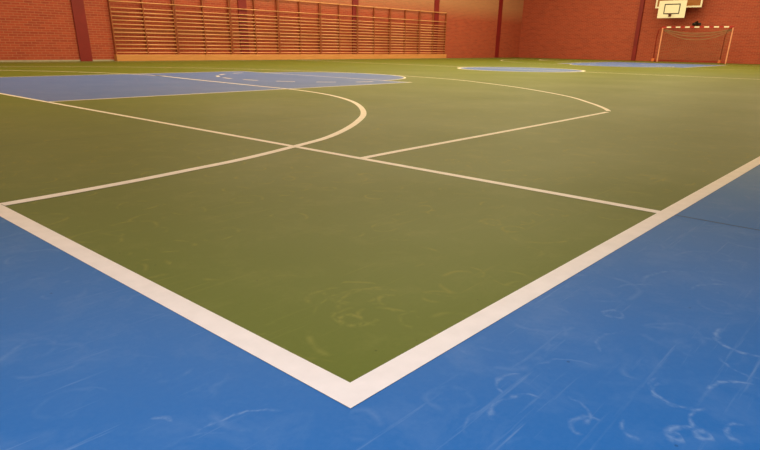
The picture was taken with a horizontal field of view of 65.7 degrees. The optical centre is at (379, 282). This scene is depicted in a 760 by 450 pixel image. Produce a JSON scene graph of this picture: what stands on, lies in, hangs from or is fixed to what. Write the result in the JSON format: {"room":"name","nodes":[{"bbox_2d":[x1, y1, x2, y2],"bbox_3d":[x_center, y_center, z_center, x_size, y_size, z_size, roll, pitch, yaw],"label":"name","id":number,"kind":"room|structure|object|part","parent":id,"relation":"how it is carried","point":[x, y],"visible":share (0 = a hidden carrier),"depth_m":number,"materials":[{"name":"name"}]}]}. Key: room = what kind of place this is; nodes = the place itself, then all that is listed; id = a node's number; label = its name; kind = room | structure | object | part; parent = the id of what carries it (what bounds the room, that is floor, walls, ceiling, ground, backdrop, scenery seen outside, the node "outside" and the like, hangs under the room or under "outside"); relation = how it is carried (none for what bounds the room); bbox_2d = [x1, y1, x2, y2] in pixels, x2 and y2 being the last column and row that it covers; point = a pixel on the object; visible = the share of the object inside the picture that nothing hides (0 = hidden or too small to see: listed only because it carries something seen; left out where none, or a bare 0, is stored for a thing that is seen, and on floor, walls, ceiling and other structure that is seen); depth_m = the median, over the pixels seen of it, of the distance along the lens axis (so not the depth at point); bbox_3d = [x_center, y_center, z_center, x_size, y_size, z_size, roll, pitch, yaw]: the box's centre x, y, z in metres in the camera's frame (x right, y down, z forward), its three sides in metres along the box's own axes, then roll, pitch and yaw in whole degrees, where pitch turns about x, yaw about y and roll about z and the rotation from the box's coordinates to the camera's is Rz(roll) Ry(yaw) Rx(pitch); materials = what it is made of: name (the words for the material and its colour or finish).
{"room":"sports hall","nodes":[
{"label":"sports hall","id":0,"kind":"room"},
{"bbox_2d":[0,0,523,60],"bbox_3d":[-3.868,-13.427,25.433,0.300,7.320,40.600,19,28,38],"label":"wall","id":1,"kind":"structure","parent":0,"point":[29,29],"depth_m":24.87,"materials":[{"name":"red brick"}]},
{"bbox_2d":[0,59,113,61],"bbox_3d":[-13.271,-6.293,16.790,0.020,0.050,11.600,19,28,38],"label":"baseboard","id":2,"kind":"structure","parent":1,"relation":"attached to","point":[112,59],"depth_m":19.12,"materials":[{"name":"brown wood"}]},
{"bbox_2d":[70,0,92,60],"bbox_3d":[-9.986,-10.908,18.796,0.050,7.200,0.400,19,28,38],"label":"trim","id":3,"kind":"structure","parent":1,"relation":"attached to","point":[78,10],"depth_m":19.76,"materials":[{"name":"paint"}]},
{"bbox_2d":[107,0,178,53],"bbox_3d":[-8.491,-9.389,21.186,0.127,2.203,2.455,19,28,38],"label":"wall bars","id":4,"kind":"object","parent":1,"relation":"attached to","point":[144,31],"visible":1,"depth_m":21.21,"materials":[{"name":"brown wood"}]},
{"bbox_2d":[173,0,232,53],"bbox_3d":[-6.853,-10.051,22.891,0.127,2.203,2.455,19,28,38],"label":"wall bars","id":5,"kind":"object","parent":1,"relation":"attached to","point":[182,32],"visible":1,"depth_m":22.93,"materials":[{"name":"brown wood"}]},
{"bbox_2d":[237,0,249,53],"bbox_3d":[-5.591,-12.687,23.372,0.050,7.200,0.400,19,28,38],"label":"trim","id":6,"kind":"structure","parent":1,"relation":"attached to","point":[241,3],"depth_m":24.19,"materials":[{"name":"paint"}]},
{"bbox_2d":[229,0,279,53],"bbox_3d":[-5.216,-10.714,24.596,0.127,2.203,2.455,19,28,38],"label":"wall bars","id":7,"kind":"object","parent":1,"relation":"attached to","point":[253,1],"visible":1,"depth_m":24.66,"materials":[{"name":"brown wood"}]},
{"bbox_2d":[114,54,446,60],"bbox_3d":[-2.758,-10.574,27.579,0.200,0.215,19.680,19,28,38],"label":"trim","id":8,"kind":"structure","parent":1,"relation":"attached to","point":[118,57],"depth_m":24.96,"materials":[{"name":"brown wood"}]},
{"bbox_2d":[277,0,320,53],"bbox_3d":[-3.578,-11.377,26.301,0.127,2.203,2.455,19,28,38],"label":"wall bars","id":9,"kind":"object","parent":1,"relation":"attached to","point":[298,12],"visible":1,"depth_m":26.36,"materials":[{"name":"brown wood"}]},
{"bbox_3d":[-3.546,-12.376,25.881,0.025,0.035,2.455,19,28,38],"label":"rail","id":10,"kind":"part","parent":9,"relation":"part of","materials":[{"name":"brown wood"}]},
{"bbox_2d":[320,2,357,53],"bbox_3d":[-1.941,-12.040,28.006,0.127,2.203,2.455,19,28,38],"label":"wall bars","id":11,"kind":"object","parent":1,"relation":"attached to","point":[339,36],"visible":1,"depth_m":27.99,"materials":[{"name":"brown wood"}]},
{"bbox_3d":[-1.908,-13.039,27.586,0.025,0.035,2.455,19,28,38],"label":"rail","id":12,"kind":"part","parent":11,"relation":"part of","materials":[{"name":"brown wood"}]},
{"bbox_2d":[352,0,358,53],"bbox_3d":[-1.175,-14.474,27.970,0.050,7.200,0.400,19,28,38],"label":"trim","id":13,"kind":"structure","parent":1,"relation":"attached to","point":[354,2],"depth_m":28.66,"materials":[{"name":"paint"}]},
{"bbox_2d":[357,5,390,53],"bbox_3d":[-0.303,-12.702,29.711,0.127,2.203,2.455,19,28,38],"label":"wall bars","id":14,"kind":"object","parent":1,"relation":"attached to","point":[374,37],"visible":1,"depth_m":29.75,"materials":[{"name":"brown wood"}]},
{"bbox_2d":[390,8,419,53],"bbox_3d":[1.334,-13.365,31.416,0.127,2.203,2.455,19,28,38],"label":"wall bars","id":15,"kind":"object","parent":1,"relation":"attached to","point":[404,19],"visible":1,"depth_m":31.48,"materials":[{"name":"brown wood"}]},
{"bbox_2d":[419,11,446,53],"bbox_3d":[2.972,-14.028,33.120,0.127,2.203,2.455,19,28,38],"label":"wall bars","id":16,"kind":"object","parent":1,"relation":"attached to","point":[433,21],"visible":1,"depth_m":33.11,"materials":[{"name":"brown wood"}]},
{"bbox_2d":[433,0,439,53],"bbox_3d":[3.187,-16.239,32.511,0.050,7.200,0.400,19,28,38],"label":"trim","id":17,"kind":"structure","parent":1,"relation":"attached to","point":[437,2],"depth_m":33.16,"materials":[{"name":"paint"}]},
{"bbox_2d":[495,0,502,57],"bbox_3d":[7.682,-18.059,37.192,0.050,7.200,0.400,19,28,38],"label":"trim","id":18,"kind":"structure","parent":1,"relation":"attached to","point":[500,1],"depth_m":37.86,"materials":[{"name":"paint"}]},
{"bbox_2d":[0,57,759,449],"bbox_3d":[4.814,-7.042,19.577,23.150,0.122,40.000,19,28,38],"label":"floor","id":19,"kind":"structure","parent":0,"point":[512,253],"depth_m":2.03,"materials":[{"name":"green paint"}]},
{"bbox_2d":[651,26,734,63],"bbox_3d":[17.057,-13.048,32.323,4.134,1.832,0.942,19,28,38],"label":"goal","id":20,"kind":"object","parent":19,"relation":"on","point":[729,27],"visible":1,"depth_m":32.01,"materials":[{"name":"white metal"}]},
{"bbox_3d":[15.667,-13.279,32.937,0.064,1.760,0.064,19,28,38],"label":"post","id":21,"kind":"part","parent":20,"relation":"part of","materials":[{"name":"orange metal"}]},
{"bbox_3d":[18.274,-12.369,30.786,0.064,1.760,0.064,19,28,38],"label":"post","id":22,"kind":"part","parent":20,"relation":"part of","materials":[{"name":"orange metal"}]},
{"bbox_2d":[518,0,759,63],"bbox_3d":[18.306,-15.818,32.222,23.150,7.320,0.300,19,28,38],"label":"wall","id":23,"kind":"structure","parent":0,"point":[558,29],"depth_m":35.34,"materials":[{"name":"red brick"}]},
{"bbox_2d":[631,0,644,60],"bbox_3d":[15.392,-16.785,34.343,0.220,7.200,0.120,19,28,38],"label":"trim","id":24,"kind":"structure","parent":23,"relation":"attached to","point":[642,2],"depth_m":35.01,"materials":[{"name":"paint"}]},
{"bbox_2d":[657,0,687,17],"bbox_3d":[16.425,-15.223,32.846,1.450,0.885,1.656,19,28,38],"label":"basketball backboard","id":25,"kind":"object","parent":23,"relation":"attached to","point":[673,8],"visible":1,"depth_m":32.53,"materials":[{"name":"beige paint"}]},
{"bbox_2d":[655,0,702,7],"bbox_3d":[16.669,-15.990,32.638,2.450,1.380,1.206,19,28,38],"label":"basketball backboard","id":26,"kind":"object","parent":23,"relation":"attached to","point":[690,3],"visible":0.57,"depth_m":32.37,"materials":[{"name":"beige paint"}]}
]}

